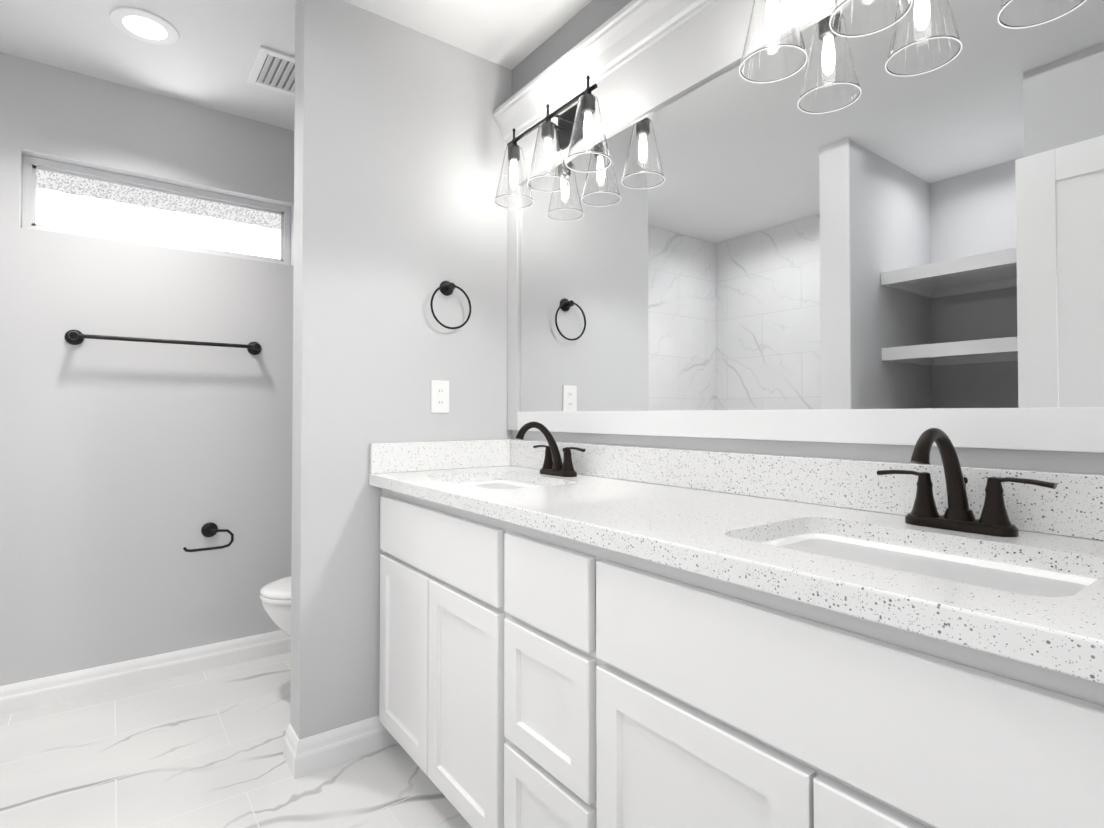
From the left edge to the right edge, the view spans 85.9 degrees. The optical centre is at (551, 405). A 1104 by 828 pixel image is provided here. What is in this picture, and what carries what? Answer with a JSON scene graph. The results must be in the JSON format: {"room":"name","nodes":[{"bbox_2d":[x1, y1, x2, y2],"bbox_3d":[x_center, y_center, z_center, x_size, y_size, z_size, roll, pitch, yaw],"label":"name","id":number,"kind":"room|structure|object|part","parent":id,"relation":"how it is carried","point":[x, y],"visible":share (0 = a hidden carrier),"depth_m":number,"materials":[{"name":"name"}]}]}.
{"room":"bathroom","nodes":[
{"label":"bathroom","id":0,"kind":"room"},
{"bbox_2d":[0,52,294,685],"bbox_3d":[-1.848,-0.083,2.409,2.580,2.440,0.150,1,-1,-37],"label":"wall","id":1,"kind":"structure","parent":0,"point":[129,470],"depth_m":2.42,"materials":[{"name":"grey paint"}]},
{"bbox_2d":[0,630,290,716],"bbox_3d":[-1.493,1.087,2.549,1.820,0.105,0.017,1,-1,-37],"label":"baseboard","id":2,"kind":"structure","parent":1,"relation":"attached to","point":[66,687],"depth_m":2.40,"materials":[{"name":"white wood"}]},
{"bbox_2d":[22,155,290,264],"bbox_3d":[-1.654,-0.808,2.574,0.963,0.293,0.045,1,-1,-37],"label":"window unit","id":3,"kind":"structure","parent":1,"relation":"in","point":[61,197],"depth_m":2.52,"materials":[{"name":"white glass"}]},
{"bbox_3d":[-2.030,-0.813,2.295,0.027,0.239,0.045,1,-1,-37],"label":"frame","id":4,"kind":"part","parent":3,"relation":"part of","materials":[{"name":"white plastic"}]},
{"bbox_3d":[-2.015,-0.812,2.308,0.012,0.239,0.023,1,-1,-37],"label":"sash","id":5,"kind":"part","parent":3,"relation":"part of","materials":[{"name":"white plastic"}]},
{"bbox_3d":[-1.654,-0.675,2.572,0.963,0.027,0.045,1,-1,-37],"label":"frame","id":6,"kind":"part","parent":3,"relation":"part of","materials":[{"name":"white plastic"}]},
{"bbox_3d":[-1.654,-0.941,2.576,0.963,0.027,0.045,1,-1,-37],"label":"frame","id":7,"kind":"part","parent":3,"relation":"part of","materials":[{"name":"white plastic"}]},
{"bbox_3d":[-1.655,-0.695,2.573,0.909,0.012,0.023,1,-1,-37],"label":"sash","id":8,"kind":"part","parent":3,"relation":"part of","materials":[{"name":"white plastic"}]},
{"bbox_3d":[-1.655,-0.922,2.577,0.909,0.012,0.023,1,-1,-37],"label":"sash","id":9,"kind":"part","parent":3,"relation":"part of","materials":[{"name":"white plastic"}]},
{"bbox_3d":[-1.294,-0.804,2.842,0.012,0.239,0.023,1,-1,-37],"label":"sash","id":10,"kind":"part","parent":3,"relation":"part of","materials":[{"name":"white plastic"}]},
{"bbox_3d":[-1.278,-0.804,2.853,0.027,0.239,0.045,1,-1,-37],"label":"frame","id":11,"kind":"part","parent":3,"relation":"part of","materials":[{"name":"white plastic"}]},
{"bbox_2d":[64,330,261,354],"bbox_3d":[-1.582,-0.262,2.468,0.695,0.060,0.076,1,-1,-37],"label":"bar","id":12,"kind":"object","parent":1,"relation":"attached to","point":[74,337],"visible":1,"depth_m":2.40,"materials":[{"name":"black metal"}]},
{"bbox_3d":[-1.837,-0.265,2.279,0.060,0.060,0.076,1,-1,-37],"label":"post","id":13,"kind":"part","parent":12,"relation":"part of","materials":[{"name":"black metal"}]},
{"bbox_3d":[-1.567,-0.263,2.448,0.635,0.016,0.016,1,-1,-37],"label":"rod","id":14,"kind":"part","parent":12,"relation":"part of","materials":[{"name":"black metal"}]},
{"bbox_3d":[-1.327,-0.259,2.657,0.060,0.060,0.076,1,-1,-37],"label":"post","id":15,"kind":"part","parent":12,"relation":"part of","materials":[{"name":"black metal"}]},
{"bbox_2d":[183,522,233,551],"bbox_3d":[-1.472,0.560,2.536,0.188,0.106,0.077,1,-1,-37],"label":"paper holder","id":16,"kind":"object","parent":1,"relation":"attached to","point":[210,529],"visible":1,"depth_m":2.55,"materials":[{"name":"black metal"}]},
{"bbox_2d":[0,652,471,827],"bbox_3d":[-0.514,1.158,0.590,2.880,0.100,4.630,1,-1,-37],"label":"floor","id":17,"kind":"structure","parent":0,"point":[203,749],"depth_m":1.84,"materials":[{"name":"tile"}]},
{"bbox_2d":[259,576,290,636],"bbox_3d":[-0.814,0.761,2.500,0.763,0.754,0.450,1,-1,-37],"label":"toilet","id":18,"kind":"object","parent":17,"relation":"on","point":[275,597],"visible":0.1,"depth_m":2.25,"materials":[{"name":"white ceramic"}]},
{"bbox_3d":[-0.890,0.743,2.443,0.572,0.020,0.380,1,-1,-37],"label":"seat","id":19,"kind":"part","parent":18,"relation":"part of","materials":[{"name":"white plastic"}]},
{"bbox_3d":[-0.890,0.720,2.444,0.571,0.024,0.378,1,-1,-37],"label":"lid","id":20,"kind":"part","parent":18,"relation":"part of","materials":[{"name":"white ceramic"}]},
{"bbox_3d":[-0.832,0.946,2.483,0.702,0.384,0.372,1,-1,-37],"label":"bowl","id":21,"kind":"part","parent":18,"relation":"part of","materials":[{"name":"white ceramic"}]},
{"bbox_2d":[372,485,1103,827],"bbox_3d":[0.261,0.685,1.265,0.532,0.867,2.114,1,-1,-37],"label":"bathroom vanity","id":22,"kind":"object","parent":17,"relation":"on","point":[577,635],"depth_m":0.92,"materials":[{"name":"white wood"}]},
{"bbox_3d":[-0.444,0.752,1.785,0.020,0.540,0.363,1,-1,-37],"label":"door","id":23,"kind":"part","parent":22,"relation":"part of","materials":[{"name":"white wood"}]},
{"bbox_3d":[-0.224,0.747,1.489,0.020,0.540,0.363,1,-1,-37],"label":"door","id":24,"kind":"part","parent":22,"relation":"part of","materials":[{"name":"white wood"}]},
{"bbox_3d":[-0.013,0.370,1.210,0.020,0.175,0.290,1,-1,-37],"label":"drawer","id":25,"kind":"part","parent":22,"relation":"part of","materials":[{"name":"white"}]},
{"bbox_3d":[-0.013,0.880,1.202,0.020,0.265,0.290,1,-1,-37],"label":"drawer","id":26,"kind":"part","parent":22,"relation":"part of","materials":[{"name":"white wood"}]},
{"bbox_3d":[-0.013,0.603,1.207,0.020,0.260,0.290,1,-1,-37],"label":"drawer","id":27,"kind":"part","parent":22,"relation":"part of","materials":[{"name":"white wood"}]},
{"bbox_3d":[0.207,0.738,0.907,0.020,0.540,0.406,1,-1,-37],"label":"door","id":28,"kind":"part","parent":22,"relation":"part of","materials":[{"name":"white wood"}]},
{"bbox_2d":[369,465,1103,688],"bbox_3d":[0.251,0.232,1.266,0.556,0.037,2.114,1,-1,-37],"label":"countertop","id":29,"kind":"structure","parent":22,"relation":"on","point":[709,534],"depth_m":0.87,"materials":[{"name":"white stone"}]},
{"bbox_2d":[469,477,536,488],"bbox_3d":[-0.158,0.323,1.776,0.325,0.153,0.468,1,-1,-37],"label":"sink","id":30,"kind":"object","parent":29,"relation":"in","point":[493,482],"depth_m":1.97,"materials":[{"name":"white ceramic"}]},
{"bbox_2d":[513,421,588,476],"bbox_3d":[-0.034,0.136,1.871,0.190,0.172,0.260,1,-1,-37],"label":"faucet","id":31,"kind":"object","parent":29,"relation":"on","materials":[{"name":"black metal"}]},
{"bbox_2d":[761,529,1088,592],"bbox_3d":[0.513,0.309,0.873,0.325,0.153,0.468,1,-1,-37],"label":"sink","id":32,"kind":"object","parent":29,"relation":"in","point":[1033,575],"depth_m":0.93,"materials":[{"name":"white ceramic"}]},
{"bbox_2d":[873,428,1060,536],"bbox_3d":[0.636,0.122,0.967,0.190,0.172,0.260,1,-1,-37],"label":"faucet","id":33,"kind":"object","parent":29,"relation":"on","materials":[{"name":"black metal"}]},
{"bbox_3d":[0.453,0.732,0.576,0.020,0.540,0.406,1,-1,-37],"label":"door","id":34,"kind":"part","parent":22,"relation":"part of","materials":[{"name":"white wood"}]},
{"bbox_2d":[0,0,591,130],"bbox_3d":[-0.514,-1.382,0.630,2.880,0.100,4.630,1,-1,-37],"label":"ceiling","id":35,"kind":"structure","parent":0,"point":[207,59],"depth_m":2.10,"materials":[{"name":"white paint"}]},
{"bbox_2d":[109,7,178,45],"bbox_3d":[-1.404,-1.304,2.048,0.200,0.010,0.200,1,-1,-37],"label":"recessed light","id":36,"kind":"object","parent":35,"relation":"in","point":[142,25],"visible":1,"depth_m":2.04,"materials":[{"name":"white"}]},
{"bbox_2d":[247,46,294,96],"bbox_3d":[-1.028,-1.298,2.346,0.280,0.013,0.280,1,-1,-37],"label":"ceiling vent","id":37,"kind":"object","parent":35,"relation":"in","point":[272,69],"visible":0.67,"depth_m":2.31,"materials":[{"name":"white"}]},
{"bbox_2d":[290,0,511,739],"bbox_3d":[-0.497,-0.088,2.107,0.770,2.440,0.115,1,-1,-37],"label":"wall","id":38,"kind":"structure","parent":0,"point":[400,146],"depth_m":1.96,"materials":[{"name":"grey paint"}]},
{"bbox_2d":[283,724,293,756],"bbox_3d":[-0.546,1.080,2.124,0.767,0.105,0.032,1,-1,-37],"label":"baseboard","id":39,"kind":"structure","parent":38,"relation":"attached to","point":[289,729],"depth_m":1.90,"materials":[{"name":"white wood"}]},
{"bbox_2d":[284,715,397,778],"bbox_3d":[-0.649,1.076,1.893,0.327,0.105,0.017,1,-1,-37],"label":"baseboard","id":40,"kind":"structure","parent":38,"relation":"attached to","point":[317,752],"depth_m":1.87,"materials":[{"name":"white wood"}]},
{"bbox_2d":[370,439,508,472],"bbox_3d":[-0.379,0.177,2.103,0.535,0.099,0.019,1,-1,-37],"label":"backsplash","id":41,"kind":"structure","parent":38,"relation":"attached to","point":[396,457],"depth_m":2.07,"materials":[{"name":"white stone"}]},
{"bbox_2d":[431,380,448,412],"bbox_3d":[-0.396,-0.031,2.104,0.070,0.115,0.007,1,-1,-37],"label":"electrical outlet plate","id":42,"kind":"object","parent":38,"relation":"attached to","point":[439,396],"visible":1,"depth_m":2.10,"materials":[{"name":"white plastic"}]},
{"bbox_2d":[437,387,443,394],"bbox_3d":[-0.395,-0.051,2.102,0.027,0.027,0.002,1,-1,-37],"label":"socket","id":43,"kind":"object","parent":42,"relation":"attached to","point":[440,390],"depth_m":2.10,"materials":[{"name":"white plastic"}]},
{"bbox_2d":[437,398,443,405],"bbox_3d":[-0.395,-0.011,2.101,0.027,0.027,0.002,1,-1,-37],"label":"socket","id":44,"kind":"object","parent":42,"relation":"attached to","point":[440,401],"depth_m":2.10,"materials":[{"name":"white plastic"}]},
{"bbox_2d":[430,281,470,328],"bbox_3d":[-0.365,-0.358,2.107,0.160,0.179,0.047,1,-1,-37],"label":"towel ring","id":45,"kind":"object","parent":38,"relation":"attached to","point":[446,288],"visible":1,"depth_m":2.11,"materials":[{"name":"black metal"}]},
{"bbox_2d":[509,439,1103,540],"bbox_3d":[0.467,0.166,1.427,0.018,0.099,2.114,1,-1,-37],"label":"backsplash","id":46,"kind":"structure","parent":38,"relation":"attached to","point":[1077,511],"depth_m":1.28,"materials":[{"name":"white stone"}]},
{"bbox_2d":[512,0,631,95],"bbox_3d":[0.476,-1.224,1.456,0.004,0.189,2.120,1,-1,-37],"label":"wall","id":47,"kind":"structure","parent":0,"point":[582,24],"depth_m":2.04,"materials":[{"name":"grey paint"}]},
{"bbox_2d":[550,432,914,462],"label":"wall","id":48,"kind":"structure","parent":0,"point":[851,451],"depth_m":1.42,"materials":[{"name":"grey paint"}]},
{"bbox_2d":[493,0,1103,452],"bbox_3d":[0.441,-0.524,1.418,0.086,1.210,2.114,1,-1,-37],"label":"mirror","id":49,"kind":"object","parent":48,"relation":"attached to","point":[893,234],"visible":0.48,"depth_m":1.27,"materials":[{"name":"silver mirror"}]},
{"bbox_2d":[494,75,610,208],"bbox_3d":[0.000,-0.845,1.912,0.167,0.274,0.535,1,-1,-37],"label":"sconce","id":50,"kind":"object","parent":49,"relation":"attached to","point":[578,131],"visible":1,"depth_m":1.86,"materials":[{"name":"black"}]},
{"bbox_3d":[-0.132,-0.803,2.062,0.135,0.192,0.135,1,-1,-37],"label":"lamp shade","id":51,"kind":"part","parent":50,"relation":"part of","materials":[{"name":"clear glass"}]},
{"bbox_3d":[-0.013,-0.805,1.902,0.135,0.192,0.135,1,-1,-37],"label":"lamp shade","id":52,"kind":"part","parent":50,"relation":"part of","materials":[{"name":"clear glass"}]},
{"bbox_3d":[0.041,-0.921,1.906,0.089,0.010,0.010,1,-1,-37],"label":"arm","id":53,"kind":"part","parent":50,"relation":"part of"},
{"bbox_3d":[0.106,-0.808,1.741,0.135,0.192,0.135,1,-1,-37],"label":"lamp shade","id":54,"kind":"part","parent":50,"relation":"part of","materials":[{"name":"clear glass"}]},
{"bbox_3d":[0.441,-1.077,1.427,0.086,0.105,2.114,1,-1,-37],"label":"crown","id":55,"kind":"part","parent":49,"relation":"part of","materials":[{"name":"white wood"}]},
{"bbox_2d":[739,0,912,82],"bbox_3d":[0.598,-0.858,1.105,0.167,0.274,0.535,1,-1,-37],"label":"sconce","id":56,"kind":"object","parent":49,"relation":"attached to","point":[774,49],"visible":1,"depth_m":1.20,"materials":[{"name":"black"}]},
{"bbox_3d":[0.467,-0.816,1.255,0.135,0.192,0.135,1,-1,-37],"label":"lamp shade","id":57,"kind":"part","parent":56,"relation":"part of","materials":[{"name":"clear glass"}]},
{"bbox_3d":[0.586,-0.818,1.095,0.135,0.192,0.135,1,-1,-37],"label":"lamp shade","id":58,"kind":"part","parent":56,"relation":"part of","materials":[{"name":"clear glass"}]},
{"bbox_2d":[954,447,1103,474],"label":"wall","id":59,"kind":"structure","parent":0,"point":[1066,462],"depth_m":0.99,"materials":[{"name":"grey paint"}]}
]}

